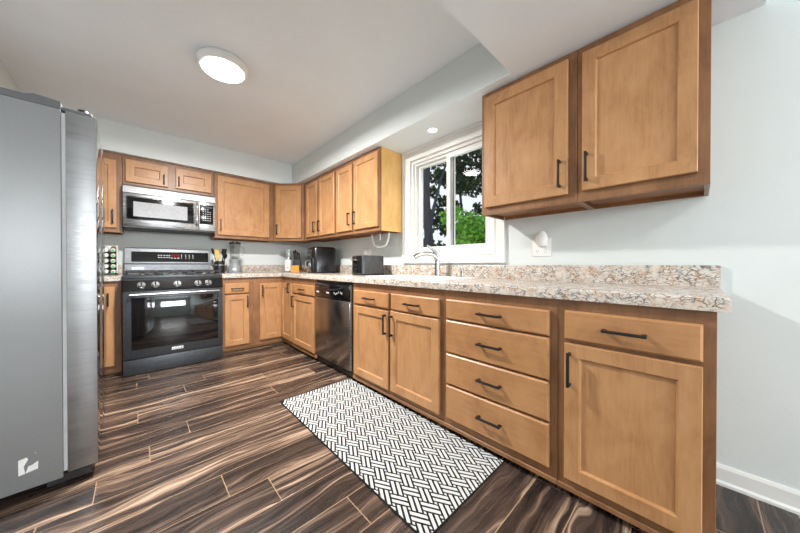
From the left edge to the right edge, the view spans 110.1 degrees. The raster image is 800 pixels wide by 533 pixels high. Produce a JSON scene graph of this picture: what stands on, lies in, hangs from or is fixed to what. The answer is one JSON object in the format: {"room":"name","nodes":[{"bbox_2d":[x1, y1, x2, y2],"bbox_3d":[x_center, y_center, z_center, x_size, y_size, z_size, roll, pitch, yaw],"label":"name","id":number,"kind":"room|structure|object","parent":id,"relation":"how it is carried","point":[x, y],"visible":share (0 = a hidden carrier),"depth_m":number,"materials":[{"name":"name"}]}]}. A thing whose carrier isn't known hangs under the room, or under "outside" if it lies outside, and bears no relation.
{"room":"kitchen","nodes":[
{"label":"kitchen","id":0,"kind":"room"},
{"bbox_2d":[0,60,20,91],"bbox_3d":[-2.238,-1.276,1.116,0.355,0.293,3.187,0,0,-43],"label":"wall","id":1,"kind":"structure","parent":0,"point":[6,81],"depth_m":2.02,"materials":[{"name":"grey paint"}]},
{"bbox_2d":[93,116,291,182],"bbox_3d":[-2.621,-1.288,3.195,2.641,0.293,0.369,0,0,-43],"label":"soffit","id":2,"kind":"structure","parent":0,"point":[114,136],"depth_m":3.14,"materials":[{"name":"grey paint"}]},
{"bbox_2d":[105,230,305,270],"bbox_3d":[-2.644,-0.220,3.502,3.220,2.433,0.100,0,0,-43],"label":"wall","id":3,"kind":"structure","parent":0,"point":[272,252],"depth_m":3.64,"materials":[{"name":"grey paint"}]},
{"bbox_2d":[103,151,123,234],"bbox_3d":[-3.076,-0.740,2.776,0.461,0.792,0.358,0,0,-43],"label":"upper cabinet","id":4,"kind":"object","parent":3,"relation":"attached to","point":[113,161],"visible":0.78,"depth_m":2.79,"materials":[{"name":"brown wood"}]},
{"bbox_2d":[118,265,123,273],"bbox_3d":[-3.210,0.035,2.887,0.511,0.102,0.022,0,0,-43],"label":"backsplash","id":5,"kind":"structure","parent":3,"relation":"attached to","point":[120,267],"depth_m":3.04,"materials":[{"name":"stone"}]},
{"bbox_2d":[122,155,213,195],"bbox_3d":[-2.620,-0.989,3.203,0.784,0.300,0.358,0,0,-43],"label":"upper cabinet","id":6,"kind":"object","parent":3,"relation":"attached to","point":[136,171],"visible":0.96,"depth_m":3.06,"materials":[{"name":"brown wood"}]},
{"bbox_2d":[123,184,214,235],"bbox_3d":[-2.591,-0.615,3.176,0.782,0.444,0.437,0,0,-43],"label":"microwave","id":7,"kind":"object","parent":6,"relation":"attached to","point":[145,209],"visible":1,"depth_m":3.03,"materials":[{"name":"metal"}]},
{"bbox_2d":[102,149,278,183],"bbox_3d":[-2.620,-1.141,3.196,2.639,0.001,0.368,0,0,-43],"label":"trim","id":8,"kind":"structure","parent":3,"relation":"attached to","point":[106,150],"depth_m":3.16,"materials":[{"name":"honey maple wood"}]},
{"bbox_2d":[210,172,272,241],"bbox_3d":[-2.082,-0.746,3.709,0.684,0.792,0.358,0,0,-43],"label":"upper cabinet","id":9,"kind":"object","parent":3,"relation":"attached to","point":[243,206],"visible":0.98,"depth_m":3.59,"materials":[{"name":"brown wood"}]},
{"bbox_2d":[273,183,313,242],"bbox_3d":[-1.523,-0.748,4.063,0.609,0.792,0.609,0,0,-43],"label":"upper cabinet","id":10,"kind":"object","parent":3,"relation":"attached to","point":[288,198],"visible":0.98,"depth_m":3.84,"materials":[{"name":"brown wood"}]},
{"bbox_2d":[0,0,479,164],"bbox_3d":[0.127,-1.459,0.541,3.220,0.080,8.200,0,0,-43],"label":"ceiling","id":11,"kind":"structure","parent":0,"point":[316,69],"depth_m":1.94,"materials":[{"name":"paint"}]},
{"bbox_2d":[196,47,247,82],"bbox_3d":[-1.240,-1.389,1.961,0.304,0.077,0.304,0,0,-43],"label":"ceiling light","id":12,"kind":"object","parent":11,"relation":"attached to","point":[221,64],"visible":1,"depth_m":1.90,"materials":[{"name":"white plastic"}]},
{"bbox_2d":[200,57,243,82],"bbox_3d":[-1.240,-1.362,1.961,0.260,0.023,0.260,0,0,-43],"label":"diffuser","id":13,"kind":"object","parent":12,"relation":"attached to","point":[225,69],"depth_m":1.92,"materials":[{"name":"white plastic"}]},
{"bbox_2d":[0,342,799,532],"bbox_3d":[0.127,1.044,0.556,3.220,0.060,8.200,0,0,-43],"label":"floor","id":14,"kind":"structure","parent":0,"point":[211,446],"depth_m":1.31,"materials":[{"name":"brown wood"}]},
{"bbox_2d":[0,87,105,498],"bbox_3d":[-2.049,0.128,1.328,0.870,1.764,0.792,0,0,-44],"label":"refrigerator","id":15,"kind":"object","parent":14,"relation":"on","point":[53,294],"visible":1,"depth_m":1.25,"materials":[{"name":"metal"}]},
{"bbox_2d":[105,281,122,373],"bbox_3d":[-2.983,0.568,2.649,0.511,0.867,0.644,0,0,-43],"label":"base cabinet","id":16,"kind":"object","parent":14,"relation":"on","point":[113,289],"visible":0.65,"depth_m":2.58,"materials":[{"name":"brown wood"}]},
{"bbox_2d":[105,265,123,280],"bbox_3d":[-3.001,0.060,2.664,0.511,0.148,0.634,0,0,-43],"label":"countertop","id":17,"kind":"structure","parent":16,"relation":"on","point":[118,277],"depth_m":2.62,"materials":[{"name":"stone"}]},
{"bbox_2d":[105,246,117,274],"bbox_3d":[-2.936,-0.063,2.830,0.118,0.300,0.147,0,0,-43],"label":"spice rack","id":18,"kind":"object","parent":17,"relation":"on","point":[109,262],"visible":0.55,"depth_m":2.83,"materials":[{"name":"white plastic"}]},
{"bbox_2d":[122,247,222,376],"bbox_3d":[-2.451,0.396,3.035,0.776,1.208,0.828,0,0,-43],"label":"gas range","id":19,"kind":"object","parent":14,"relation":"on","point":[172,300],"visible":1,"depth_m":2.79,"materials":[{"name":"black metal"}]},
{"bbox_2d":[122,273,221,278],"bbox_3d":[-2.447,0.099,3.028,0.776,0.030,0.665,0,0,-43],"label":"cooktop","id":20,"kind":"object","parent":19,"relation":"in","point":[126,275],"depth_m":2.84,"materials":[{"name":"metal"}]},
{"bbox_2d":[222,277,252,352],"bbox_3d":[-2.096,0.563,3.482,0.339,0.867,0.644,0,0,-43],"label":"base cabinet","id":21,"kind":"object","parent":14,"relation":"on","point":[237,292],"visible":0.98,"depth_m":3.28,"materials":[{"name":"brown wood"}]},
{"bbox_2d":[252,276,293,346],"bbox_3d":[-1.522,0.561,3.802,0.934,0.867,0.962,0,0,-43],"label":"base cabinet","id":22,"kind":"object","parent":14,"relation":"on","point":[272,309],"visible":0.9,"depth_m":3.50,"materials":[{"name":"brown wood"}]},
{"bbox_2d":[291,278,317,357],"bbox_3d":[-0.884,0.564,3.335,0.644,0.867,0.590,0,0,-43],"label":"base cabinet","id":23,"kind":"object","parent":14,"relation":"on","point":[303,298],"visible":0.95,"depth_m":3.12,"materials":[{"name":"brown wood"}]},
{"bbox_2d":[315,279,353,378],"bbox_3d":[-0.444,0.569,2.872,0.615,0.864,0.681,0,0,-43],"label":"dishwasher","id":24,"kind":"object","parent":14,"relation":"on","point":[333,299],"visible":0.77,"depth_m":2.63,"materials":[{"name":"silver metal"}]},
{"bbox_2d":[280,379,503,532],"bbox_3d":[-0.176,1.004,1.760,0.615,0.006,1.440,0,0,-43],"label":"rug","id":25,"kind":"object","parent":14,"relation":"on","point":[421,470],"visible":1,"depth_m":1.51,"materials":[{"name":"white fabric"}]},
{"bbox_2d":[353,282,444,424],"bbox_3d":[0.127,0.571,2.258,0.644,0.867,0.989,0,0,-43],"label":"base cabinet","id":26,"kind":"object","parent":14,"relation":"on","point":[398,331],"visible":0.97,"depth_m":1.96,"materials":[{"name":"brown wood"}]},
{"bbox_2d":[444,290,557,483],"bbox_3d":[0.683,0.574,1.665,0.644,0.867,0.634,0,0,-43],"label":"base cabinet","id":27,"kind":"object","parent":14,"relation":"on","point":[501,351],"visible":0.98,"depth_m":1.41,"materials":[{"name":"brown wood"}]},
{"bbox_2d":[557,299,716,532],"bbox_3d":[1.061,0.577,1.262,0.644,0.867,0.470,0,0,-43],"label":"base cabinet","id":28,"kind":"object","parent":14,"relation":"on","point":[637,385],"visible":0.98,"depth_m":1.03,"materials":[{"name":"brown wood"}]},
{"bbox_2d":[211,265,731,312],"bbox_3d":[-0.482,0.061,2.456,1.297,0.148,4.384,0,0,-43],"label":"countertop","id":29,"kind":"structure","parent":28,"relation":"on","point":[689,287],"depth_m":1.53,"materials":[{"name":"stone"}]},
{"bbox_2d":[214,261,224,272],"bbox_3d":[-2.233,0.008,3.462,0.120,0.150,0.120,0,0,-43],"label":"utensil crock","id":30,"kind":"object","parent":29,"relation":"on","point":[218,265],"visible":0.76,"depth_m":3.42,"materials":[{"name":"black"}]},
{"bbox_2d":[221,249,226,260],"bbox_3d":[-2.175,-0.073,3.456,0.073,0.291,0.080,0,0,-43],"label":"slotted turner","id":31,"kind":"object","parent":30,"relation":"in","point":[224,251],"visible":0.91,"depth_m":3.45,"materials":[{"name":"black plastic"}]},
{"bbox_2d":[227,241,242,272],"bbox_3d":[-2.072,-0.116,3.514,0.175,0.398,0.175,0,0,2],"label":"blender","id":32,"kind":"object","parent":29,"relation":"on","point":[234,266],"visible":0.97,"depth_m":3.47,"materials":[{"name":"grey plastic"}]},
{"bbox_2d":[285,249,291,271],"bbox_3d":[-1.599,-0.083,4.004,0.096,0.325,0.096,0,0,-43],"label":"bottle","id":33,"kind":"object","parent":29,"relation":"on","point":[288,262],"visible":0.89,"depth_m":3.97,"materials":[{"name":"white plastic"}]},
{"bbox_2d":[291,259,302,271],"bbox_3d":[-1.482,-0.012,4.026,0.116,0.184,0.185,0,0,-3],"label":"knife block","id":34,"kind":"object","parent":29,"relation":"on","point":[296,266],"visible":0.94,"depth_m":3.99,"materials":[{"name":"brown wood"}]},
{"bbox_2d":[305,247,335,272],"bbox_3d":[-1.041,-0.084,3.609,0.358,0.332,0.336,0,0,-31],"label":"air fryer","id":35,"kind":"object","parent":29,"relation":"on","point":[320,259],"visible":0.99,"depth_m":3.48,"materials":[{"name":"black metal"}]},
{"bbox_2d":[305,258,313,271],"bbox_3d":[-1.137,-0.021,3.549,0.128,0.163,0.298,0,0,-43],"label":"basket","id":36,"kind":"object","parent":35,"relation":"on","point":[309,263],"depth_m":3.49,"materials":[{"name":"metal"}]},
{"bbox_2d":[351,255,390,275],"bbox_3d":[-0.289,-0.012,2.838,0.365,0.200,0.290,0,0,-43],"label":"toaster","id":37,"kind":"object","parent":29,"relation":"on","point":[362,265],"visible":1,"depth_m":2.77,"materials":[{"name":"grey metal"}]},
{"bbox_2d":[365,275,474,280],"bbox_3d":[0.137,0.176,2.272,0.450,0.188,0.795,0,0,-43],"label":"sink","id":38,"kind":"object","parent":29,"relation":"in","point":[416,277],"visible":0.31,"depth_m":2.28,"materials":[{"name":"white ceramic"}]},
{"bbox_2d":[457,264,464,276],"bbox_3d":[0.477,0.033,2.201,0.065,0.098,0.042,0,0,9],"label":"sprayer","id":39,"kind":"object","parent":38,"relation":"on","point":[458,266],"visible":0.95,"depth_m":2.19,"materials":[{"name":"silver metal"}]},
{"bbox_2d":[413,245,440,275],"bbox_3d":[0.227,-0.051,2.358,0.240,0.265,0.054,0,0,-10],"label":"faucet","id":40,"kind":"object","parent":29,"relation":"on","point":[434,253],"visible":0.98,"depth_m":2.35,"materials":[{"name":"silver metal"}]},
{"bbox_2d":[306,0,799,490],"bbox_3d":[1.275,-0.208,1.626,0.130,2.433,8.200,0,0,-43],"label":"wall","id":41,"kind":"structure","parent":0,"point":[747,225],"depth_m":1.25,"materials":[{"name":"grey paint"}]},
{"bbox_2d":[304,168,353,241],"bbox_3d":[-0.930,-0.745,3.613,0.358,0.792,0.854,0,0,-43],"label":"upper cabinet","id":42,"kind":"object","parent":41,"relation":"attached to","point":[319,192],"visible":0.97,"depth_m":3.47,"materials":[{"name":"brown wood"}]},
{"bbox_2d":[336,146,401,237],"bbox_3d":[-0.368,-0.742,3.014,0.358,0.792,0.785,0,0,-43],"label":"upper cabinet","id":43,"kind":"object","parent":41,"relation":"attached to","point":[369,185],"visible":1,"depth_m":2.80,"materials":[{"name":"brown wood"}]},
{"bbox_2d":[371,233,395,247],"bbox_3d":[-0.175,-0.271,2.967,0.110,0.148,0.304,0,0,-43],"label":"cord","id":44,"kind":"object","parent":43,"relation":"hanging from","point":[388,234],"visible":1,"depth_m":2.93,"materials":[{"name":"white plastic"}]},
{"bbox_2d":[402,120,505,262],"bbox_3d":[0.444,-0.584,2.487,0.152,1.106,1.084,0,0,-43],"label":"window","id":45,"kind":"structure","parent":41,"relation":"in","point":[446,148],"depth_m":2.48,"materials":[{"name":"white paint"}]},
{"bbox_2d":[211,265,720,286],"bbox_3d":[-0.482,0.038,2.456,1.297,0.102,4.384,0,0,-43],"label":"backsplash","id":46,"kind":"structure","parent":41,"relation":"attached to","point":[674,275],"depth_m":1.71,"materials":[{"name":"stone"}]},
{"bbox_2d":[482,50,591,219],"bbox_3d":[0.824,-0.734,1.743,0.358,0.792,0.553,0,0,-43],"label":"upper cabinet","id":47,"kind":"object","parent":41,"relation":"attached to","point":[530,122],"visible":0.98,"depth_m":1.62,"materials":[{"name":"brown wood"}]},
{"bbox_2d":[532,238,550,255],"bbox_3d":[0.948,-0.128,1.873,0.009,0.120,0.120,0,0,-43],"label":"outlet plate","id":48,"kind":"object","parent":41,"relation":"attached to","point":[543,250],"visible":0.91,"depth_m":1.87,"materials":[{"name":"white plastic"}]},
{"bbox_2d":[535,241,539,253],"bbox_3d":[0.929,-0.129,1.890,0.004,0.090,0.034,0,0,-43],"label":"socket","id":49,"kind":"object","parent":48,"relation":"attached to","point":[537,249],"depth_m":1.89,"materials":[{"name":"white plastic"}]},
{"bbox_2d":[535,231,547,246],"bbox_3d":[0.934,-0.185,1.849,0.044,0.104,0.078,0,0,-43],"label":"plug","id":50,"kind":"object","parent":48,"relation":"attached to","point":[541,238],"visible":1,"depth_m":1.83,"materials":[{"name":"white plastic"}]},
{"bbox_2d":[543,240,547,253],"bbox_3d":[0.963,-0.128,1.854,0.004,0.090,0.034,0,0,-43],"label":"socket","id":51,"kind":"object","parent":48,"relation":"attached to","point":[545,248],"depth_m":1.85,"materials":[{"name":"white plastic"}]},
{"bbox_2d":[578,0,711,209],"bbox_3d":[1.174,-0.732,1.371,0.358,0.792,0.464,0,0,-43],"label":"upper cabinet","id":52,"kind":"object","parent":41,"relation":"attached to","point":[644,86],"visible":1,"depth_m":1.25,"materials":[{"name":"brown wood"}]},
{"bbox_2d":[716,462,799,514],"bbox_3d":[2.712,0.973,-0.008,0.022,0.090,3.640,0,0,-43],"label":"baseboard","id":53,"kind":"structure","parent":41,"relation":"attached to","point":[786,498],"depth_m":1.22,"materials":[{"name":"white paint"}]},
{"bbox_2d":[439,0,765,78],"bbox_3d":[0.149,-1.272,0.519,3.018,0.293,0.950,0,0,-43],"label":"soffit","id":54,"kind":"object","parent":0,"point":[525,36],"depth_m":1.29,"materials":[{"name":"paint"}]},
{"bbox_2d":[292,43,516,182],"bbox_3d":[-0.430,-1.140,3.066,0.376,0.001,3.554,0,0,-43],"label":"soffit","id":55,"kind":"object","parent":54,"relation":"attached to","point":[466,111],"depth_m":2.25,"materials":[{"name":"paint"}]},
{"bbox_2d":[426,127,438,132],"bbox_3d":[0.272,-1.134,2.329,0.112,0.006,0.112,0,0,-43],"label":"recessed light","id":56,"kind":"object","parent":55,"relation":"in","point":[430,129],"visible":1,"depth_m":2.33,"materials":[{"name":"white plastic"}]},
{"label":"outside","id":57,"kind":"structure","parent":0,"visible":0},
{"bbox_3d":[7.996,1.426,23.711,39.860,0.100,65.000,0,0,-43],"label":"ground","id":58,"kind":"structure","parent":57,"visible":0},
{"bbox_2d":[423,162,446,246],"bbox_3d":[0.710,-2.427,9.416,3.595,7.785,2.628,0,0,9],"label":"tree","id":59,"kind":"object","parent":58,"relation":"on","point":[428,215],"visible":0.02,"depth_m":9.11,"materials":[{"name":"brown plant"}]},
{"bbox_2d":[423,148,481,246],"bbox_3d":[3.050,-2.562,13.338,2.663,8.008,7.702,0,0,-43],"label":"tree","id":60,"kind":"object","parent":58,"relation":"on","point":[464,183],"visible":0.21,"depth_m":13.05,"materials":[{"name":"green plant"}]},
{"bbox_2d":[439,205,485,244],"bbox_3d":[2.628,-0.122,7.921,1.988,3.321,2.940,0,0,-43],"label":"bush","id":61,"kind":"object","parent":58,"relation":"on","point":[475,233],"visible":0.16,"depth_m":8.16,"materials":[{"name":"green plant"}]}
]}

